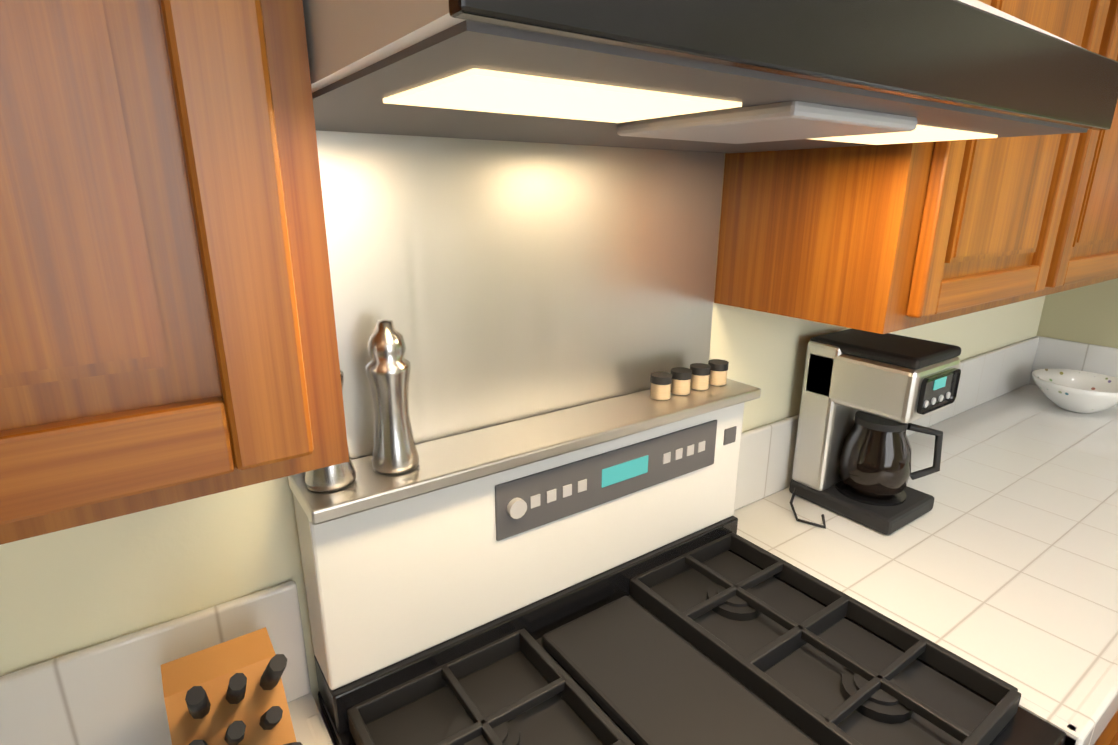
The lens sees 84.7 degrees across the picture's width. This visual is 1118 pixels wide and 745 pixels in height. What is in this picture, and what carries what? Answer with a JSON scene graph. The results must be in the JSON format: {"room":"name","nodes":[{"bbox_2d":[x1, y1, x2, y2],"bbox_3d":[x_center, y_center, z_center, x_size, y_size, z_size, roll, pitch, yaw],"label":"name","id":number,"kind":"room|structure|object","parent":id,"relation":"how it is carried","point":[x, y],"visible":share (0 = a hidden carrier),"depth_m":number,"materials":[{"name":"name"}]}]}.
{"room":"kitchen","nodes":[
{"label":"kitchen","id":0,"kind":"room"},
{"bbox_2d":[0,154,1045,713],"bbox_3d":[0.127,0.022,1.174,4.040,2.440,0.160,-11,20,-34],"label":"wall","id":1,"kind":"structure","parent":0,"point":[64,592],"depth_m":0.73,"materials":[{"name":"paint"}]},
{"bbox_2d":[0,0,348,544],"bbox_3d":[-0.743,-0.379,0.095,1.223,1.063,0.340,-11,20,-34],"label":"upper cabinet","id":2,"kind":"object","parent":1,"relation":"attached to","point":[168,335],"visible":1,"depth_m":0.35,"materials":[{"name":"brown wood"}]},
{"bbox_2d":[316,130,724,459],"bbox_3d":[-0.023,-0.015,0.945,0.750,0.640,0.005,-11,20,-34],"label":"backsplash panel","id":3,"kind":"object","parent":1,"relation":"attached to","point":[496,282],"visible":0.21,"depth_m":0.88,"materials":[{"name":"silver metal"}]},
{"bbox_2d":[303,0,1117,152],"bbox_3d":[0.126,-0.338,0.626,0.766,0.191,0.524,-11,20,-34],"label":"range hood","id":4,"kind":"object","parent":1,"relation":"attached to","point":[727,76],"visible":1,"depth_m":0.40,"materials":[{"name":"brushed stainless steel"}]},
{"bbox_2d":[714,0,1117,333],"bbox_3d":[0.619,-0.645,1.015,0.563,1.064,0.340,-11,20,-34],"label":"upper cabinet","id":5,"kind":"object","parent":1,"relation":"attached to","point":[884,238],"depth_m":0.96,"materials":[{"name":"brown wood"}]},
{"bbox_2d":[1062,60,1117,290],"bbox_3d":[1.103,-0.740,1.342,0.622,1.064,0.340,-11,20,-34],"label":"upper cabinet","id":6,"kind":"object","parent":1,"relation":"attached to","point":[1094,254],"depth_m":1.25,"materials":[{"name":"brown wood"}]},
{"bbox_2d":[1037,278,1117,347],"bbox_3d":[2.566,0.060,1.075,0.172,2.440,2.820,-11,20,-34],"label":"wall","id":7,"kind":"structure","parent":0,"point":[1087,314],"depth_m":2.06,"materials":[{"name":"paint"}]},
{"bbox_3d":[1.839,1.693,0.019,5.030,0.100,4.720,-11,20,-34],"label":"floor","id":8,"kind":"structure","parent":0,"visible":0},
{"bbox_2d":[288,379,1065,744],"bbox_3d":[0.181,0.740,0.861,0.766,1.240,0.705,-11,20,-34],"label":"range","id":9,"kind":"object","parent":8,"relation":"on","point":[598,573],"visible":1,"depth_m":0.85,"materials":[{"name":"black"}]},
{"bbox_2d":[304,370,355,491],"bbox_3d":[-0.271,0.040,0.703,0.058,0.186,0.058,-11,20,-34],"label":"pepper mill","id":10,"kind":"object","parent":9,"relation":"on","point":[334,477],"visible":0.08,"depth_m":0.70,"materials":[{"name":"silver metal"}]},
{"bbox_2d":[366,320,418,474],"bbox_3d":[-0.205,0.027,0.747,0.058,0.186,0.058,-11,20,-34],"label":"pepper mill","id":11,"kind":"object","parent":9,"relation":"on","point":[388,368],"visible":1,"depth_m":0.73,"materials":[{"name":"silver metal"}]},
{"bbox_2d":[650,359,728,399],"bbox_3d":[0.228,0.011,1.067,0.176,0.040,0.036,-11,20,-34],"label":"spice jars","id":12,"kind":"object","parent":9,"relation":"on","point":[683,380],"visible":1,"depth_m":1.05,"materials":[{"name":"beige glass"}]},
{"bbox_2d":[1094,710,1117,744],"bbox_3d":[0.921,0.756,1.466,1.108,0.872,0.636,-11,20,-34],"label":"base cabinet","id":13,"kind":"object","parent":8,"relation":"on","point":[1108,735],"visible":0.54,"depth_m":1.01,"materials":[{"name":"brown wood"}]},
{"bbox_3d":[2.177,0.848,1.171,0.630,0.872,2.586,-11,20,-34],"label":"base cabinet","id":14,"kind":"object","parent":8,"relation":"on","visible":0},
{"bbox_2d":[0,581,333,744],"bbox_3d":[-0.658,0.554,0.241,1.225,0.240,0.643,-11,20,-34],"label":"tile backsplash","id":15,"kind":"structure","parent":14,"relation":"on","point":[110,692],"depth_m":0.70,"materials":[{"name":"tile"}]},
{"bbox_2d":[161,627,301,744],"bbox_3d":[-0.320,0.370,0.609,0.105,0.256,0.234,-11,20,-34],"label":"knife block","id":16,"kind":"object","parent":15,"relation":"on","point":[231,692],"visible":1,"depth_m":0.64,"materials":[{"name":"brown wood"}]},
{"bbox_2d":[733,359,1117,744],"bbox_3d":[0.908,0.248,1.300,1.065,0.240,0.643,-11,20,-34],"label":"countertop","id":17,"kind":"structure","parent":14,"relation":"on","point":[1000,560],"depth_m":1.21,"materials":[{"name":"tile"}]},
{"bbox_2d":[789,329,960,534],"bbox_3d":[0.634,0.118,1.282,0.305,0.365,0.239,-11,20,-34],"label":"coffee maker","id":18,"kind":"object","parent":17,"relation":"on","point":[867,397],"visible":1,"depth_m":1.26,"materials":[{"name":"black"}]},
{"bbox_2d":[1032,369,1117,413],"bbox_3d":[1.643,0.069,1.937,0.260,0.096,0.260,-11,20,-34],"label":"bowl","id":19,"kind":"object","parent":17,"relation":"on","point":[1077,391],"visible":1,"depth_m":1.93,"materials":[{"name":"ceramic"}]},
{"bbox_2d":[968,336,1117,377],"bbox_3d":[2.171,0.403,1.029,0.653,0.375,2.593,-11,20,-34],"label":"countertop","id":20,"kind":"structure","parent":14,"relation":"on","point":[1037,352],"depth_m":2.08,"materials":[{"name":"tile"}]}
]}

